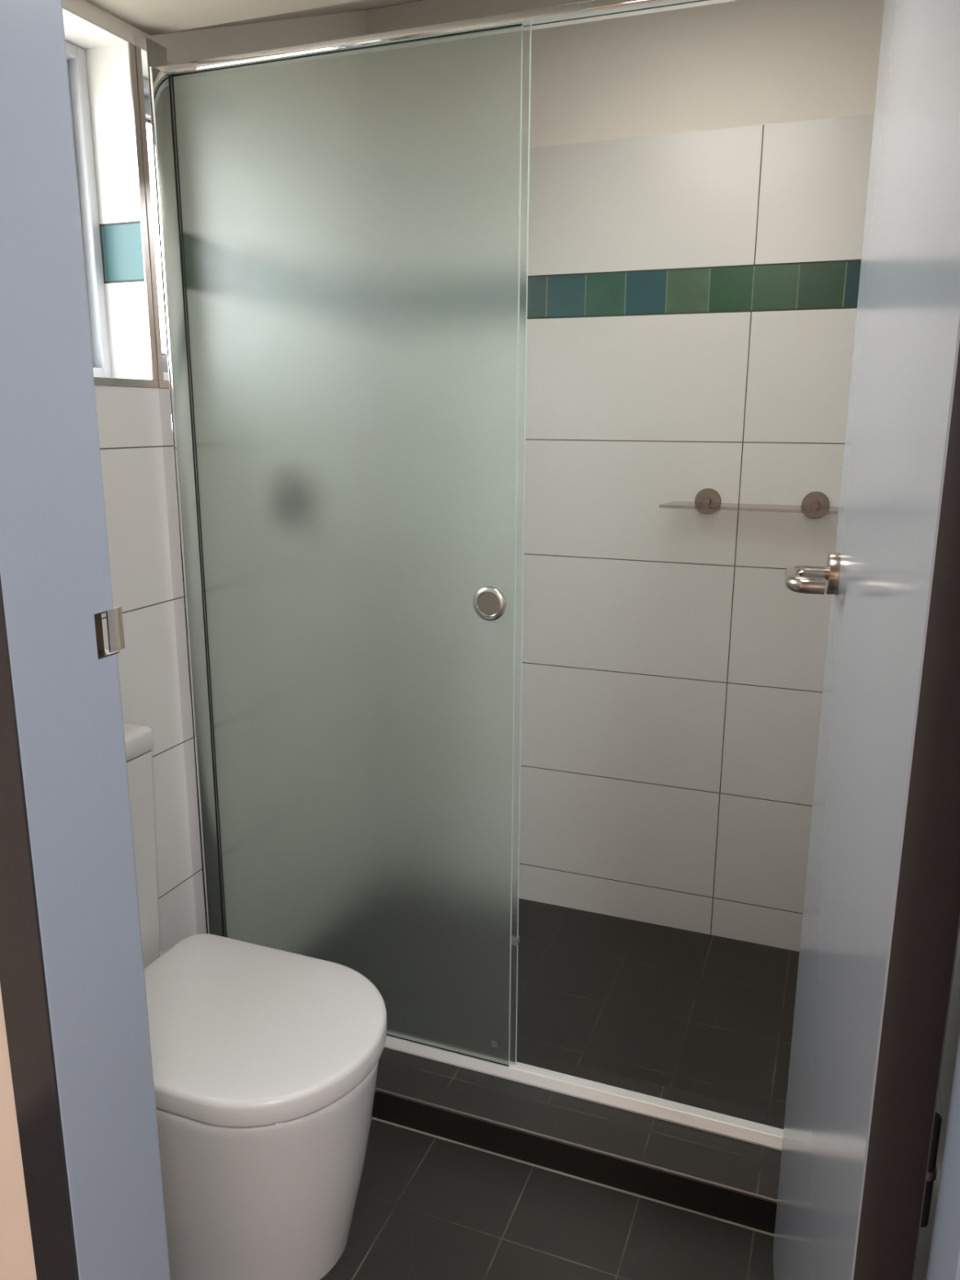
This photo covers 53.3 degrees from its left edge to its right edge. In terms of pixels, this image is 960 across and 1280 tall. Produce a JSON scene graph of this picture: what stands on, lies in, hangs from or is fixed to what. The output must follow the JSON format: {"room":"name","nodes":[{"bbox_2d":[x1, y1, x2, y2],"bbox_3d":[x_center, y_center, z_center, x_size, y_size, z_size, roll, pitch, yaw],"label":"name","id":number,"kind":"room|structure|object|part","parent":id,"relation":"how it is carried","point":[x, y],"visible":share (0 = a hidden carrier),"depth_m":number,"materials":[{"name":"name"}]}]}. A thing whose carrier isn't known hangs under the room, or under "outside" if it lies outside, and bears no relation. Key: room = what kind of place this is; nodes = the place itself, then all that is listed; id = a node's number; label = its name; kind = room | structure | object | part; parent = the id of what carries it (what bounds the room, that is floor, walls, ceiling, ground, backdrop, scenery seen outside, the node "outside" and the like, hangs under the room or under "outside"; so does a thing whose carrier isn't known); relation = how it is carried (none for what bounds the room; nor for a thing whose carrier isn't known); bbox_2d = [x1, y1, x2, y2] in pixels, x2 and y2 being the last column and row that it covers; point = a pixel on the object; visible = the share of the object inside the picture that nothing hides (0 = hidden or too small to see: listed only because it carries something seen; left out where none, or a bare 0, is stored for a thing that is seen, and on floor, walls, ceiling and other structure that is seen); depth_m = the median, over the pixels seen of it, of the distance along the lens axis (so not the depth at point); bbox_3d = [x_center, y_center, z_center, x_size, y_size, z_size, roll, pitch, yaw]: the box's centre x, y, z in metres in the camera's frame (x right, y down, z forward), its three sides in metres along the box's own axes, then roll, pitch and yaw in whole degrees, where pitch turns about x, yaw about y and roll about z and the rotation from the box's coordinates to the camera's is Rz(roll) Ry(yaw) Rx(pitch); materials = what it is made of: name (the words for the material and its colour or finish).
{"room":"bathroom","nodes":[
{"label":"bathroom","id":0,"kind":"room"},
{"bbox_2d":[0,986,36,1279],"bbox_3d":[0.306,0.038,0.544,3.090,2.580,0.010,5,14,21],"label":"wall","id":1,"kind":"structure","parent":0,"point":[17,1262],"depth_m":0.97,"materials":[{"name":"beige paint"}]},
{"bbox_2d":[62,0,366,951],"bbox_3d":[-0.713,-0.279,1.879,0.200,2.580,1.815,5,14,21],"label":"wall","id":2,"kind":"structure","parent":0,"point":[129,418],"depth_m":1.80,"materials":[{"name":"tile"}]},
{"bbox_2d":[65,40,111,377],"bbox_3d":[-0.852,-0.707,1.480,0.066,0.569,0.659,5,14,21],"label":"window","id":3,"kind":"structure","parent":2,"relation":"in","point":[75,55],"depth_m":1.75,"materials":[{"name":"white metal"}]},
{"bbox_3d":[-0.858,-0.708,1.482,0.038,0.524,0.614,5,14,20],"label":"sash","id":4,"kind":"part","parent":3,"relation":"part of","materials":[{"name":"silver metal"}]},
{"bbox_2d":[93,42,158,387],"bbox_3d":[-0.734,-0.690,1.437,0.004,0.584,0.687,5,14,21],"label":"trim","id":5,"kind":"structure","parent":2,"relation":"attached to","point":[104,381],"depth_m":1.73,"materials":[{"name":"metal"}]},
{"bbox_2d":[371,1116,774,1236],"bbox_3d":[0.029,0.979,1.821,1.440,0.003,0.003,5,14,21],"label":"trim","id":6,"kind":"structure","parent":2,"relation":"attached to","point":[374,1118],"depth_m":1.76,"materials":[{"name":"metal"}]},
{"bbox_2d":[375,1087,777,1204],"bbox_3d":[0.030,0.912,1.807,1.440,0.005,0.004,5,14,21],"label":"trim","id":7,"kind":"structure","parent":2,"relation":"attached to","point":[448,1109],"depth_m":1.75,"materials":[{"name":"metal"}]},
{"bbox_2d":[84,0,424,35],"bbox_3d":[0.056,-1.218,1.355,1.440,0.428,1.815,5,14,21],"label":"ceiling","id":8,"kind":"structure","parent":0,"point":[152,17],"depth_m":1.62,"materials":[{"name":"paint"}]},
{"bbox_2d":[320,1119,773,1279],"bbox_3d":[-0.125,1.109,1.443,1.840,0.080,0.858,5,14,21],"label":"floor","id":9,"kind":"structure","parent":0,"point":[427,1207],"depth_m":1.65,"materials":[{"name":"grey tile"}]},
{"bbox_2d":[123,722,386,1279],"bbox_3d":[-0.458,0.603,1.587,0.626,0.838,0.386,5,14,21],"label":"toilet","id":10,"kind":"object","parent":9,"relation":"on","point":[265,1060],"visible":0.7,"depth_m":1.48,"materials":[{"name":"white ceramic"}]},
{"bbox_3d":[-0.690,0.198,1.585,0.125,0.043,0.304,5,14,20],"label":"cistern lid","id":11,"kind":"part","parent":10,"relation":"part of","materials":[{"name":"white ceramic"}]},
{"bbox_3d":[-0.390,0.628,1.567,0.481,0.044,0.386,5,14,20],"label":"lid","id":12,"kind":"part","parent":10,"relation":"part of","materials":[{"name":"white plastic"}]},
{"bbox_2d":[372,1047,784,1234],"bbox_3d":[0.069,0.962,1.923,1.440,0.150,0.217,5,14,21],"label":"shower curb","id":13,"kind":"object","parent":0,"point":[744,1166],"visible":0.23,"depth_m":1.80,"materials":[{"name":"grey tile"}]},
{"bbox_2d":[133,0,783,1151],"bbox_3d":[0.077,-0.059,1.694,1.440,1.942,0.096,5,14,21],"label":"shower frame","id":14,"kind":"object","parent":13,"relation":"on","point":[154,76],"visible":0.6,"depth_m":1.81,"materials":[{"name":"metal"}]},
{"bbox_2d":[171,24,523,1066],"bbox_3d":[-0.263,-0.083,1.836,0.697,1.872,0.018,5,14,21],"label":"sliding shower door","id":15,"kind":"structure","parent":14,"relation":"attached to","point":[351,219],"depth_m":1.78,"materials":[{"name":"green glass"}]},
{"bbox_3d":[0.016,-0.065,1.723,0.042,0.042,0.003,5,14,20],"label":"finger dish","id":16,"kind":"part","parent":15,"relation":"part of","materials":[{"name":"silver metal"}]},
{"bbox_3d":[0.088,-0.973,1.499,1.440,0.016,0.040,5,14,20],"label":"header rail","id":17,"kind":"part","parent":14,"relation":"part of","materials":[{"name":"metal"}]},
{"bbox_3d":[-0.253,-0.082,1.857,0.706,1.887,0.007,5,14,20],"label":"fixed glass","id":18,"kind":"part","parent":14,"relation":"part of","materials":[{"name":"white"}]},
{"bbox_3d":[0.082,0.870,1.935,1.440,0.022,0.046,5,14,20],"label":"sill rail","id":19,"kind":"part","parent":14,"relation":"part of","materials":[{"name":"silver metal"}]},
{"bbox_2d":[365,0,884,951],"bbox_3d":[0.405,-0.416,2.480,1.840,2.580,0.140,5,14,21],"label":"wall","id":20,"kind":"structure","parent":0,"point":[699,175],"depth_m":2.35,"materials":[{"name":"tile"}]},
{"bbox_2d":[660,488,839,518],"bbox_3d":[0.656,-0.318,2.255,0.444,0.063,0.128,5,14,21],"label":"glass shelf","id":21,"kind":"object","parent":20,"relation":"attached to","point":[815,504],"visible":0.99,"depth_m":2.26,"materials":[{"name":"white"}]},
{"bbox_3d":[0.554,-0.338,2.338,0.019,0.019,0.024,5,14,20],"label":"post","id":22,"kind":"part","parent":21,"relation":"part of","materials":[{"name":"metal"}]},
{"bbox_3d":[0.653,-0.311,2.249,0.444,0.007,0.112,5,14,20],"label":"shelf panel","id":23,"kind":"part","parent":21,"relation":"part of","materials":[{"name":"clear glass"}]},
{"bbox_3d":[0.788,-0.316,2.251,0.019,0.019,0.024,5,14,20],"label":"post","id":24,"kind":"part","parent":21,"relation":"part of","materials":[{"name":"metal"}]},
{"bbox_2d":[516,897,799,1115],"bbox_3d":[0.241,0.894,2.366,1.440,0.080,0.740,5,14,21],"label":"floor","id":25,"kind":"structure","parent":0,"point":[702,1014],"depth_m":2.29,"materials":[{"name":"grey tile"}]},
{"bbox_2d":[913,928,959,1279],"bbox_3d":[0.817,-0.138,1.305,0.200,2.580,1.815,5,14,21],"label":"wall","id":26,"kind":"structure","parent":0,"point":[953,1028],"depth_m":1.35,"materials":[{"name":"paint"}]},
{"bbox_3d":[-0.254,-0.029,0.820,1.440,2.580,0.115,5,14,21],"label":"wall","id":27,"kind":"structure","parent":0,"visible":0},
{"bbox_2d":[0,0,959,1279],"bbox_3d":[-0.019,0.162,0.770,0.876,2.072,0.140,5,14,21],"label":"door frame","id":28,"kind":"structure","parent":27,"relation":"attached to","point":[73,979],"depth_m":0.88,"materials":[{"name":"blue paint"}]},
{"bbox_3d":[-0.426,0.142,0.851,0.056,2.072,0.003,5,14,20],"label":"architrave","id":29,"kind":"part","parent":28,"relation":"part of","materials":[{"name":"brown paint"}]},
{"bbox_2d":[93,611,119,659],"bbox_3d":[-0.366,-0.007,0.920,0.020,0.043,0.029,5,14,20],"label":"strike plate","id":30,"kind":"object","parent":28,"relation":"attached to","point":[112,617],"depth_m":0.92,"materials":[{"name":"silver metal"}]},
{"bbox_2d":[773,0,959,1279],"bbox_3d":[0.423,0.129,1.036,0.186,1.994,0.703,4,14,15],"label":"door","id":31,"kind":"structure","parent":27,"relation":"in","point":[881,924],"depth_m":0.81,"materials":[{"name":"grey paint"}]},
{"bbox_3d":[0.427,-0.079,1.237,0.064,0.021,0.127,4,14,15],"label":"lever","id":32,"kind":"part","parent":31,"relation":"part of","materials":[{"name":"metal"}]},
{"bbox_2d":[925,1165,937,1181],"bbox_3d":[0.354,0.420,0.756,0.012,0.008,0.012,4,14,15],"label":"hinge","id":33,"kind":"object","parent":31,"relation":"in","point":[931,1171],"depth_m":0.75,"materials":[{"name":"metal"}]}
]}

